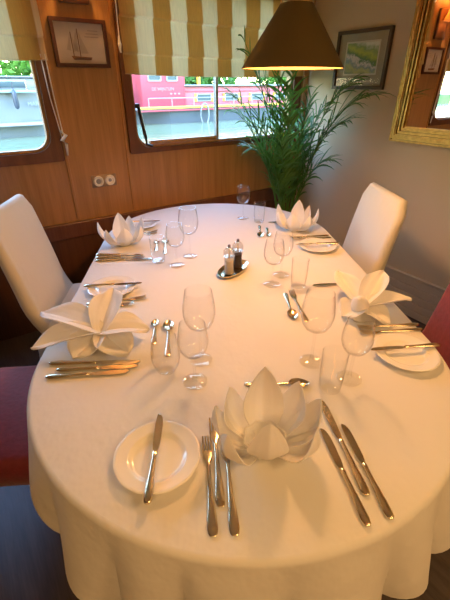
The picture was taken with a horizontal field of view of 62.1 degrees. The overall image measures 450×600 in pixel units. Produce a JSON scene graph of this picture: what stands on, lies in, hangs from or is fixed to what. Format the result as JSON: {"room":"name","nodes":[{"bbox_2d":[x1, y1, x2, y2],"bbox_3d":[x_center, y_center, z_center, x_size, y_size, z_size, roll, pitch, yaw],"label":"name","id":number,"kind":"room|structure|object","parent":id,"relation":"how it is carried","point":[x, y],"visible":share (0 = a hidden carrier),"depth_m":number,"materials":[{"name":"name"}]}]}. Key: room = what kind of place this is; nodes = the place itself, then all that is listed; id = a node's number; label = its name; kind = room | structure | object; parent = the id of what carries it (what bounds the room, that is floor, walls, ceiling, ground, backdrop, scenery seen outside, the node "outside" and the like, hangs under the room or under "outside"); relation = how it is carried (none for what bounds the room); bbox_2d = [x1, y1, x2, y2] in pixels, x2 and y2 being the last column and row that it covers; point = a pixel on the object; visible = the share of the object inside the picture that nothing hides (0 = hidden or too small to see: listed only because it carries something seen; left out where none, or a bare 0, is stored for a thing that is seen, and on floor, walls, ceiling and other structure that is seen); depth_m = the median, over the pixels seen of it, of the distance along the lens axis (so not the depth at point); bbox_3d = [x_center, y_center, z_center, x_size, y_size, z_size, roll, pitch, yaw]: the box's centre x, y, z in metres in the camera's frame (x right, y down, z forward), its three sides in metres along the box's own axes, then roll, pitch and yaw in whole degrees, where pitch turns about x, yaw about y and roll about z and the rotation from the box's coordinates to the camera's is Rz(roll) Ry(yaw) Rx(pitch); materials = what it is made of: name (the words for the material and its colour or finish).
{"room":"ship interior","nodes":[
{"label":"ship interior","id":0,"kind":"room"},
{"bbox_2d":[0,0,294,226],"bbox_3d":[-1.437,-0.702,1.987,5.100,2.160,0.070,-18,35,-29],"label":"wall","id":1,"kind":"structure","parent":0,"point":[88,102],"depth_m":2.33,"materials":[{"name":"brown wood"}]},
{"bbox_2d":[0,61,64,166],"bbox_3d":[-1.554,-1.057,1.662,1.412,0.960,0.072,-18,35,-29],"label":"window","id":2,"kind":"structure","parent":1,"relation":"in","point":[51,150],"depth_m":2.09,"materials":[{"name":"wood"},{"name":"glass"}]},
{"bbox_2d":[0,0,68,155],"bbox_3d":[-1.517,-1.104,1.589,1.469,1.057,0.070,-18,35,-29],"label":"blind","id":3,"kind":"object","parent":2,"relation":"attached to","point":[21,33],"visible":1,"depth_m":1.84,"materials":[{"name":"fabric"}]},
{"bbox_2d":[36,0,79,220],"bbox_3d":[-0.945,-1.145,2.054,0.018,1.460,0.008,-18,35,-29],"label":"trim","id":4,"kind":"structure","parent":1,"relation":"attached to","point":[63,143],"depth_m":2.20,"materials":[{"name":"brown wood"}]},
{"bbox_2d":[58,0,89,4],"bbox_3d":[-0.740,-1.613,1.822,0.156,0.249,0.176,-18,35,-29],"label":"wall sconce","id":5,"kind":"object","parent":1,"relation":"attached to","point":[82,2],"visible":1,"depth_m":1.93,"materials":[{"name":"brown wood"}]},
{"bbox_2d":[47,16,110,67],"bbox_3d":[-0.781,-1.389,2.026,0.294,0.220,0.022,-18,35,-29],"label":"print","id":6,"kind":"object","parent":1,"relation":"attached to","point":[76,42],"visible":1,"depth_m":2.02,"materials":[{"name":"beige paper"}]},
{"bbox_2d":[91,173,116,187],"bbox_3d":[-0.773,-0.765,2.399,0.160,0.074,0.018,-18,35,-29],"label":"wall socket","id":7,"kind":"object","parent":1,"relation":"attached to","point":[106,179],"visible":1,"depth_m":2.39,"materials":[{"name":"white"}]},
{"bbox_2d":[107,0,135,210],"bbox_3d":[-0.628,-1.251,2.236,0.018,1.460,0.008,-18,35,-29],"label":"trim","id":8,"kind":"structure","parent":1,"relation":"attached to","point":[108,1],"depth_m":2.25,"materials":[{"name":"brown wood"}]},
{"bbox_2d":[0,196,294,341],"bbox_3d":[-1.456,0.004,2.325,5.000,0.600,0.017,-18,35,-29],"label":"trim","id":9,"kind":"structure","parent":1,"relation":"attached to","point":[75,256],"depth_m":2.48,"materials":[{"name":"brown wood"}]},
{"bbox_2d":[43,186,295,241],"bbox_3d":[-1.451,-0.295,2.143,5.000,0.100,0.033,-18,35,-29],"label":"trim","id":10,"kind":"structure","parent":1,"relation":"attached to","point":[64,231],"depth_m":2.53,"materials":[{"name":"brown wood"}]},
{"bbox_2d":[112,0,301,153],"bbox_3d":[-0.019,-1.562,2.532,1.438,0.958,0.097,-18,35,-29],"label":"window","id":11,"kind":"structure","parent":1,"relation":"in","point":[136,146],"depth_m":2.49,"materials":[{"name":"brown wood"}]},
{"bbox_2d":[115,0,304,76],"bbox_3d":[-0.003,-1.784,2.359,1.434,0.653,0.070,-18,35,-29],"label":"blind","id":12,"kind":"object","parent":11,"relation":"attached to","point":[184,38],"visible":0.62,"depth_m":2.29,"materials":[{"name":"fabric"}]},
{"bbox_2d":[293,0,315,179],"bbox_3d":[0.614,-1.654,2.931,0.046,1.460,0.045,-18,35,-29],"label":"trim","id":13,"kind":"structure","parent":1,"relation":"attached to","point":[304,83],"depth_m":2.93,"materials":[{"name":"brown wood"}]},
{"bbox_2d":[0,315,449,599],"bbox_3d":[-0.107,1.325,0.746,5.200,0.100,5.085,-18,35,-29],"label":"floor","id":14,"kind":"structure","parent":0,"point":[32,566],"depth_m":1.35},
{"bbox_2d":[0,365,36,486],"bbox_3d":[-0.752,0.362,1.308,0.611,1.005,0.484,-2,30,-4],"label":"dining chair","id":15,"kind":"object","parent":14,"relation":"on","point":[15,381],"visible":0.25,"depth_m":1.24,"materials":[{"name":"red fabric"}]},
{"bbox_2d":[0,194,80,358],"bbox_3d":[-0.704,-0.005,1.941,0.620,1.005,0.498,-2,30,-4],"label":"dining chair","id":16,"kind":"object","parent":14,"relation":"on","point":[29,262],"visible":0.46,"depth_m":1.75,"materials":[{"name":"beige fabric"}]},
{"bbox_2d":[220,25,401,211],"bbox_3d":[0.497,-0.848,2.627,0.925,1.770,0.849,-18,35,-29],"label":"potted palm","id":17,"kind":"object","parent":14,"relation":"on","point":[285,171],"visible":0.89,"depth_m":2.65,"materials":[{"name":"plant"}]},
{"bbox_2d":[342,182,406,273],"bbox_3d":[0.531,-0.107,2.117,0.620,1.005,0.498,-2,30,-3],"label":"dining chair","id":18,"kind":"object","parent":14,"relation":"on","point":[380,214],"visible":0.3,"depth_m":1.90,"materials":[{"name":"beige fabric"}]},
{"bbox_2d":[422,283,449,368],"bbox_3d":[0.659,0.315,1.390,0.611,1.005,0.484,-2,30,-4],"label":"dining chair","id":19,"kind":"object","parent":14,"relation":"on","point":[437,329],"visible":0.16,"depth_m":1.44,"materials":[{"name":"red fabric"}]},
{"bbox_3d":[0.008,0.221,1.805,1.214,0.746,2.234,-2,30,-4],"label":"dining table","id":20,"kind":"object","parent":14,"relation":"on","visible":0},
{"bbox_2d":[27,204,449,599],"bbox_3d":[0.008,-0.001,1.681,1.256,0.250,2.367,-2,30,-4],"label":"tablecloth","id":21,"kind":"object","parent":20,"relation":"on","point":[302,535],"visible":0.77,"depth_m":0.89,"materials":[{"name":"white fabric"}]},
{"bbox_2d":[45,370,128,378],"bbox_3d":[-0.389,0.210,1.059,0.230,0.010,0.018,-3,30,-5],"label":"table knife","id":22,"kind":"object","parent":21,"relation":"on","point":[110,372],"visible":1,"depth_m":1.05,"materials":[{"name":"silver metal"}]},
{"bbox_2d":[31,288,149,359],"bbox_3d":[-0.427,0.070,1.209,0.366,0.100,0.286,-2,30,-4],"label":"folded napkin","id":23,"kind":"object","parent":21,"relation":"on","point":[99,325],"visible":1,"depth_m":1.18,"materials":[{"name":"white fabric"}]},
{"bbox_2d":[49,360,139,364],"bbox_3d":[-0.385,0.184,1.103,0.265,0.010,0.018,-1,30,-1],"label":"table knife","id":24,"kind":"object","parent":21,"relation":"on","point":[104,361],"visible":1,"depth_m":1.10,"materials":[{"name":"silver metal"}]},
{"bbox_2d":[56,364,137,371],"bbox_3d":[-0.369,0.196,1.082,0.230,0.010,0.018,-2,30,-4],"label":"table knife","id":25,"kind":"object","parent":21,"relation":"on","point":[123,366],"visible":1,"depth_m":1.08,"materials":[{"name":"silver metal"}]},
{"bbox_2d":[86,301,133,306],"bbox_3d":[-0.450,0.020,1.385,0.220,0.010,0.024,-4,30,-7],"label":"fork","id":26,"kind":"object","parent":21,"relation":"on","point":[131,302],"visible":0.41,"depth_m":1.39,"materials":[{"name":"silver metal"}]},
{"bbox_2d":[88,276,135,295],"bbox_3d":[-0.450,-0.049,1.496,0.186,0.018,0.186,-12,32,-20],"label":"bread plate","id":27,"kind":"object","parent":21,"relation":"on","point":[124,289],"visible":0.62,"depth_m":1.52,"materials":[{"name":"white ceramic"}]},
{"bbox_2d":[84,282,141,286],"bbox_3d":[-0.446,-0.062,1.492,0.225,0.010,0.018,-3,30,-5],"label":"table knife","id":28,"kind":"object","parent":27,"relation":"on","point":[128,283],"visible":1,"depth_m":1.49,"materials":[{"name":"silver metal"}]},
{"bbox_2d":[87,295,145,304],"bbox_3d":[-0.410,0.000,1.420,0.220,0.010,0.024,-6,31,-10],"label":"fork","id":29,"kind":"object","parent":21,"relation":"on","point":[143,296],"visible":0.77,"depth_m":1.43,"materials":[{"name":"silver metal"}]},
{"bbox_2d":[96,253,142,254],"bbox_3d":[-0.506,-0.220,1.799,0.230,0.010,0.018,0,30,0],"label":"table knife","id":30,"kind":"object","parent":21,"relation":"on","point":[96,253],"visible":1,"depth_m":1.80,"materials":[{"name":"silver metal"}]},
{"bbox_2d":[95,256,144,257],"bbox_3d":[-0.496,-0.204,1.772,0.230,0.010,0.018,-1,30,-2],"label":"table knife","id":31,"kind":"object","parent":21,"relation":"on","point":[96,256],"visible":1,"depth_m":1.77,"materials":[{"name":"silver metal"}]},
{"bbox_2d":[97,213,143,246],"bbox_3d":[-0.518,-0.353,1.887,0.234,0.151,0.158,-13,33,-21],"label":"folded napkin","id":32,"kind":"object","parent":21,"relation":"on","point":[125,233],"visible":1,"depth_m":1.90,"materials":[{"name":"white fabric"}]},
{"bbox_2d":[95,258,152,260],"bbox_3d":[-0.470,-0.190,1.747,0.265,0.010,0.018,-2,30,-4],"label":"table knife","id":33,"kind":"object","parent":21,"relation":"on","point":[123,259],"visible":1,"depth_m":1.74,"materials":[{"name":"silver metal"}]},
{"bbox_2d":[132,218,156,228],"bbox_3d":[-0.487,-0.436,2.165,0.186,0.018,0.186,-7,31,-12],"label":"bread plate","id":34,"kind":"object","parent":21,"relation":"on","point":[153,223],"visible":0.52,"depth_m":2.19,"materials":[{"name":"white ceramic"}]},
{"bbox_2d":[151,319,158,344],"bbox_3d":[-0.234,0.104,1.243,0.027,0.010,0.142,-3,30,-5],"label":"spoon","id":35,"kind":"object","parent":21,"relation":"on","point":[155,322],"visible":1,"depth_m":1.24,"materials":[{"name":"silver metal"}]},
{"bbox_2d":[151,319,158,325],"bbox_3d":[-0.239,0.080,1.284,0.027,0.010,0.047,-3,30,-5],"label":"bowl","id":36,"kind":"object","parent":35,"relation":"on","point":[155,322],"depth_m":1.29,"materials":[{"name":"silver metal"}]},
{"bbox_2d":[113,421,199,494],"bbox_3d":[-0.148,0.344,0.821,0.186,0.018,0.186,-2,30,-4],"label":"bread plate","id":37,"kind":"object","parent":21,"relation":"on","point":[178,456],"visible":0.94,"depth_m":0.82,"materials":[{"name":"white ceramic"}]},
{"bbox_2d":[143,414,162,504],"bbox_3d":[-0.152,0.333,0.811,0.018,0.010,0.225,-1,30,-2],"label":"table knife","id":38,"kind":"object","parent":37,"relation":"on","point":[148,493],"visible":1,"depth_m":0.79,"materials":[{"name":"silver metal"}]},
{"bbox_2d":[154,240,158,250],"bbox_3d":[-0.348,-0.278,1.900,0.027,0.010,0.142,-3,30,-5],"label":"spoon","id":39,"kind":"object","parent":21,"relation":"on","point":[155,241],"visible":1,"depth_m":1.90,"materials":[{"name":"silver metal"}]},
{"bbox_2d":[150,337,179,374],"bbox_3d":[-0.167,0.152,1.049,0.083,0.118,0.083,-2,30,-4],"label":"glass","id":40,"kind":"object","parent":21,"relation":"on","point":[176,337],"visible":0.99,"depth_m":1.05,"materials":[{"name":"clear glass"}]},
{"bbox_2d":[162,239,168,253],"bbox_3d":[-0.303,-0.273,1.892,0.037,0.010,0.196,-3,30,-5],"label":"spoon","id":41,"kind":"object","parent":21,"relation":"on","point":[165,241],"visible":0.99,"depth_m":1.92,"materials":[{"name":"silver metal"}]},
{"bbox_2d":[163,320,173,356],"bbox_3d":[-0.185,0.120,1.215,0.037,0.010,0.196,-3,30,-6],"label":"spoon","id":42,"kind":"object","parent":21,"relation":"on","point":[168,324],"visible":1,"depth_m":1.23,"materials":[{"name":"silver metal"}]},
{"bbox_2d":[163,320,173,329],"bbox_3d":[-0.193,0.087,1.272,0.037,0.010,0.063,-3,30,-6],"label":"bowl","id":43,"kind":"object","parent":42,"relation":"on","point":[168,324],"depth_m":1.28,"materials":[{"name":"silver metal"}]},
{"bbox_2d":[177,325,208,360],"bbox_3d":[-0.083,0.143,0.990,0.082,0.192,0.082,-2,30,-4],"label":"wine glass","id":44,"kind":"object","parent":21,"relation":"on","point":[178,325],"visible":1,"depth_m":0.96,"materials":[{"name":"clear glass"}]},
{"bbox_2d":[182,292,214,352],"bbox_3d":[-0.072,0.076,1.062,0.092,0.235,0.092,-2,30,-4],"label":"wine glass","id":45,"kind":"object","parent":21,"relation":"on","point":[212,292],"visible":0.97,"depth_m":1.04,"materials":[{"name":"clear glass"}]},
{"bbox_2d":[182,292,214,330],"bbox_3d":[-0.072,0.029,1.034,0.092,0.125,0.092,-2,30,-4],"label":"glass bowl","id":46,"kind":"object","parent":45,"relation":"on","point":[212,292],"depth_m":1.04,"materials":[{"name":"clear glass"}]},
{"bbox_2d":[202,435,217,536],"bbox_3d":[-0.032,0.374,0.775,0.024,0.010,0.220,-3,30,-5],"label":"fork","id":47,"kind":"object","parent":21,"relation":"on","point":[212,526],"visible":1,"depth_m":0.75,"materials":[{"name":"silver metal"}]},
{"bbox_2d":[209,417,225,506],"bbox_3d":[-0.018,0.346,0.823,0.024,0.010,0.220,-3,30,-5],"label":"fork","id":48,"kind":"object","parent":21,"relation":"on","point":[219,489],"visible":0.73,"depth_m":0.78,"materials":[{"name":"silver metal"}]},
{"bbox_2d":[221,446,239,535],"bbox_3d":[0.009,0.373,0.777,0.024,0.010,0.220,-2,30,-4],"label":"fork","id":49,"kind":"object","parent":21,"relation":"on","point":[234,528],"visible":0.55,"depth_m":0.73,"materials":[{"name":"silver metal"}]},
{"bbox_2d":[217,259,247,278],"bbox_3d":[0.035,-0.135,1.650,0.100,0.014,0.206,17,34,27],"label":"tray","id":50,"kind":"object","parent":21,"relation":"on","point":[221,274],"visible":0.7,"depth_m":1.64,"materials":[{"name":"silver metal"}]},
{"bbox_2d":[223,244,234,274],"bbox_3d":[0.018,-0.172,1.586,0.051,0.136,0.051,-2,30,-4],"label":"mill","id":51,"kind":"object","parent":50,"relation":"on","point":[229,270],"visible":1,"depth_m":1.59,"materials":[{"name":"glass"}]},
{"bbox_2d":[232,239,243,267],"bbox_3d":[0.056,-0.205,1.643,0.051,0.136,0.051,-2,30,-4],"label":"mill","id":52,"kind":"object","parent":50,"relation":"on","point":[237,263],"visible":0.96,"depth_m":1.64,"materials":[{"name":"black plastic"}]},
{"bbox_2d":[257,225,263,236],"bbox_3d":[0.196,-0.387,2.089,0.037,0.010,0.196,1,30,2],"label":"spoon","id":53,"kind":"object","parent":21,"relation":"on","point":[260,233],"visible":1,"depth_m":2.05,"materials":[{"name":"silver metal"}]},
{"bbox_2d":[212,366,321,465],"bbox_3d":[0.092,0.258,0.811,0.241,0.175,0.172,-1,30,-2],"label":"folded napkin","id":54,"kind":"object","parent":21,"relation":"on","point":[269,424],"visible":1,"depth_m":0.85,"materials":[{"name":"white fabric"}]},
{"bbox_2d":[245,378,309,386],"bbox_3d":[0.143,0.229,1.027,0.178,0.010,0.034,0,30,-1],"label":"spoon","id":55,"kind":"object","parent":21,"relation":"on","point":[303,382],"visible":0.65,"depth_m":1.03,"materials":[{"name":"silver metal"}]},
{"bbox_2d":[289,378,309,386],"bbox_3d":[0.204,0.229,1.027,0.057,0.010,0.034,0,30,-1],"label":"bowl","id":56,"kind":"object","parent":55,"relation":"on","point":[303,382],"depth_m":1.03,"materials":[{"name":"silver metal"}]},
{"bbox_2d":[284,293,297,318],"bbox_3d":[0.240,0.019,1.389,0.037,0.010,0.196,-1,30,-1],"label":"spoon","id":57,"kind":"object","parent":21,"relation":"on","point":[292,313],"visible":1,"depth_m":1.35,"materials":[{"name":"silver metal"}]},
{"bbox_2d":[287,309,297,318],"bbox_3d":[0.241,0.052,1.331,0.037,0.010,0.063,-1,30,-1],"label":"bowl","id":58,"kind":"object","parent":57,"relation":"on","point":[292,313],"depth_m":1.34,"materials":[{"name":"silver metal"}]},
{"bbox_2d":[276,200,318,231],"bbox_3d":[0.393,-0.464,2.073,0.242,0.156,0.163,12,32,20],"label":"folded napkin","id":59,"kind":"object","parent":21,"relation":"on","point":[299,220],"visible":1,"depth_m":2.08,"materials":[{"name":"white fabric"}]},
{"bbox_2d":[289,289,308,321],"bbox_3d":[0.273,0.017,1.391,0.024,0.010,0.220,-3,30,-5],"label":"fork","id":60,"kind":"object","parent":21,"relation":"on","point":[305,318],"visible":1,"depth_m":1.38,"materials":[{"name":"silver metal"}]},
{"bbox_2d":[289,235,328,237],"bbox_3d":[0.456,-0.347,2.018,0.220,0.010,0.024,-5,30,-8],"label":"fork","id":61,"kind":"object","parent":21,"relation":"on","point":[289,235],"visible":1,"depth_m":2.01,"materials":[{"name":"silver metal"}]},
{"bbox_2d":[291,237,331,239],"bbox_3d":[0.461,-0.331,1.991,0.220,0.010,0.024,-4,30,-7],"label":"fork","id":62,"kind":"object","parent":21,"relation":"on","point":[291,237],"visible":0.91,"depth_m":1.98,"materials":[{"name":"silver metal"}]},
{"bbox_2d":[299,238,336,251],"bbox_3d":[0.464,-0.271,1.879,0.186,0.018,0.186,-24,38,-35],"label":"bread plate","id":63,"kind":"object","parent":21,"relation":"on","point":[310,247],"visible":0.92,"depth_m":1.89,"materials":[{"name":"white ceramic"}]},
{"bbox_2d":[295,242,339,244],"bbox_3d":[0.463,-0.283,1.873,0.225,0.010,0.018,-2,30,-4],"label":"table knife","id":64,"kind":"object","parent":63,"relation":"on","point":[317,242],"visible":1,"depth_m":1.87,"materials":[{"name":"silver metal"}]},
{"bbox_2d":[301,300,335,334],"bbox_3d":[0.256,0.081,1.054,0.092,0.235,0.092,-2,30,-4],"label":"wine glass","id":65,"kind":"object","parent":21,"relation":"on","point":[335,300],"visible":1,"depth_m":1.03,"materials":[{"name":"clear glass"}]},
{"bbox_2d":[312,283,336,285],"bbox_3d":[0.470,-0.068,1.537,0.230,0.010,0.018,-3,30,-5],"label":"table knife","id":66,"kind":"object","parent":21,"relation":"on","point":[322,284],"visible":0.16,"depth_m":1.53,"materials":[{"name":"silver metal"}]},
{"bbox_2d":[320,428,370,526],"bbox_3d":[0.250,0.363,0.794,0.018,0.010,0.230,-4,30,-7],"label":"table knife","id":67,"kind":"object","parent":21,"relation":"on","point":[364,517],"visible":1,"depth_m":0.77,"materials":[{"name":"silver metal"}]},
{"bbox_2d":[322,400,369,495],"bbox_3d":[0.268,0.325,0.861,0.018,0.010,0.265,-4,30,-6],"label":"table knife","id":68,"kind":"object","parent":21,"relation":"on","point":[361,482],"visible":0.92,"depth_m":0.83,"materials":[{"name":"silver metal"}]},
{"bbox_2d":[341,323,374,375],"bbox_3d":[0.347,0.137,1.001,0.082,0.192,0.082,-2,30,-4],"label":"wine glass","id":69,"kind":"object","parent":21,"relation":"on","point":[345,323],"visible":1,"depth_m":0.98,"materials":[{"name":"clear glass"}]},
{"bbox_2d":[341,424,393,519],"bbox_3d":[0.300,0.357,0.806,0.018,0.010,0.230,-4,30,-6],"label":"table knife","id":70,"kind":"object","parent":21,"relation":"on","point":[385,506],"visible":1,"depth_m":0.78,"materials":[{"name":"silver metal"}]},
{"bbox_2d":[334,270,411,324],"bbox_3d":[0.523,-0.013,1.340,0.274,0.112,0.247,9,31,14],"label":"folded napkin","id":71,"kind":"object","parent":21,"relation":"on","point":[368,296],"visible":1,"depth_m":1.33,"materials":[{"name":"white fabric"}]},
{"bbox_2d":[356,323,418,328],"bbox_3d":[0.555,0.086,1.272,0.220,0.010,0.024,-3,30,-5],"label":"fork","id":72,"kind":"object","parent":21,"relation":"on","point":[403,324],"visible":1,"depth_m":1.27,"materials":[{"name":"silver metal"}]},
{"bbox_2d":[359,327,422,333],"bbox_3d":[0.554,0.101,1.246,0.220,0.010,0.024,-3,30,-5],"label":"fork","id":73,"kind":"object","parent":21,"relation":"on","point":[416,328],"visible":0.98,"depth_m":1.24,"materials":[{"name":"silver metal"}]},
{"bbox_2d":[374,333,440,371],"bbox_3d":[0.548,0.161,1.135,0.186,0.018,0.186,-5,30,-8],"label":"bread plate","id":74,"kind":"object","parent":21,"relation":"on","point":[427,358],"visible":0.94,"depth_m":1.13,"materials":[{"name":"white ceramic"}]},
{"bbox_2d":[371,343,440,350],"bbox_3d":[0.551,0.143,1.139,0.225,0.010,0.018,-3,30,-5],"label":"table knife","id":75,"kind":"object","parent":74,"relation":"on","point":[426,344],"visible":0.98,"depth_m":1.14,"materials":[{"name":"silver metal"}]},
{"bbox_2d":[294,0,449,288],"bbox_3d":[2.008,-0.358,1.395,0.081,2.160,4.885,-18,35,-29],"label":"wall","id":76,"kind":"structure","parent":0,"point":[418,174],"depth_m":2.54,"materials":[{"name":"beige paint"}]},
{"bbox_2d":[331,25,395,89],"bbox_3d":[0.902,-1.596,2.488,0.024,0.340,0.426,-18,35,-29],"label":"framed piece","id":77,"kind":"object","parent":76,"relation":"attached to","point":[367,51],"visible":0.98,"depth_m":2.46,"materials":[{"name":"paper"}]},
{"bbox_2d":[344,41,379,73],"bbox_3d":[0.907,-1.607,2.486,0.003,0.178,0.258,-18,35,-29],"label":"painting","id":78,"kind":"object","parent":77,"relation":"attached to","point":[360,57],"depth_m":2.48},
{"bbox_2d":[384,265,445,324],"bbox_3d":[1.974,0.466,1.819,0.030,0.301,4.845,-18,35,-29],"label":"baseboard","id":79,"kind":"structure","parent":76,"relation":"attached to","point":[425,295],"depth_m":2.63,"materials":[{"name":"paint"}]},
{"bbox_2d":[389,0,449,147],"bbox_3d":[1.373,-1.205,1.874,0.044,0.860,1.050,-18,35,-29],"label":"gilt mirror","id":80,"kind":"object","parent":76,"relation":"attached to","point":[422,117],"visible":1,"depth_m":2.18,"materials":[{"name":"gold mirror"}]},
{"bbox_2d":[406,0,449,129],"bbox_3d":[1.387,-1.210,1.882,0.006,0.688,0.878,-18,35,-29],"label":"mirror glass","id":81,"kind":"object","parent":80,"relation":"attached to","point":[428,100],"depth_m":2.15,"materials":[{"name":"white"}]},
{"bbox_3d":[-0.107,-0.630,-0.389,5.200,0.100,5.085,-18,35,-29],"label":"ceiling","id":82,"kind":"structure","parent":0,"visible":0},
{"bbox_2d":[241,0,343,69],"bbox_3d":[0.227,-1.066,1.109,0.344,0.647,0.344,-2,30,-4],"label":"pendant lamp","id":83,"kind":"object","parent":82,"relation":"hanging from","point":[296,37],"visible":1,"depth_m":1.14,"materials":[{"name":"brown fabric"}]},
{"label":"outside","id":84,"kind":"structure","parent":0,"visible":0},
{"bbox_3d":[-6.135,-8.379,16.246,42.000,0.890,14.800,-18,35,-29],"label":"ground","id":85,"kind":"structure","parent":84,"visible":0},
{"bbox_2d":[0,61,31,75],"bbox_3d":[-5.307,-7.636,10.443,4.435,4.300,4.294,-19,35,-30],"label":"leafy tree","id":86,"kind":"object","parent":85,"relation":"on","point":[11,68],"visible":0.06,"depth_m":9.93,"materials":[{"name":"green plant"}]},
{"bbox_2d":[185,77,240,83],"bbox_3d":[-0.952,-8.942,12.936,4.482,4.120,4.570,-12,32,-20],"label":"leafy tree","id":87,"kind":"object","parent":85,"relation":"on","point":[188,80],"visible":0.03,"depth_m":12.69,"materials":[{"name":"green plant"}]},
{"bbox_2d":[239,77,275,83],"bbox_3d":[2.577,-13.694,19.851,4.466,5.321,4.305,0,30,0],"label":"leafy tree","id":88,"kind":"object","parent":85,"relation":"on","point":[250,78],"visible":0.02,"depth_m":20.57,"materials":[{"name":"green plant"}]},
{"bbox_2d":[260,77,286,83],"bbox_3d":[3.271,-10.498,15.268,4.519,4.375,4.538,-16,34,-26],"label":"leafy tree","id":89,"kind":"object","parent":85,"relation":"on","point":[269,78],"visible":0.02,"depth_m":15.84,"materials":[{"name":"green plant"}]},
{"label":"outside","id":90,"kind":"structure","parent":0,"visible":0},
{"bbox_2d":[0,118,281,151],"bbox_3d":[-0.527,-3.123,7.456,36.000,0.460,8.465,-18,35,-29],"label":"water surface","id":91,"kind":"object","parent":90,"point":[226,128],"visible":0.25,"depth_m":7.08,"materials":[{"name":"green liquid"}]},
{"bbox_2d":[0,76,44,138],"bbox_3d":[-5.446,-2.979,6.227,7.450,1.305,2.509,-18,35,-29],"label":"motor boat","id":92,"kind":"object","parent":91,"relation":"on","point":[20,115],"visible":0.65,"depth_m":6.30,"materials":[{"name":"grey plastic"}]},
{"bbox_2d":[132,75,285,123],"bbox_3d":[2.383,-6.793,11.808,12.962,2.400,3.290,-18,35,-29],"label":"barge","id":93,"kind":"object","parent":91,"relation":"on","point":[161,99],"visible":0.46,"depth_m":8.66,"materials":[{"name":"paint"}]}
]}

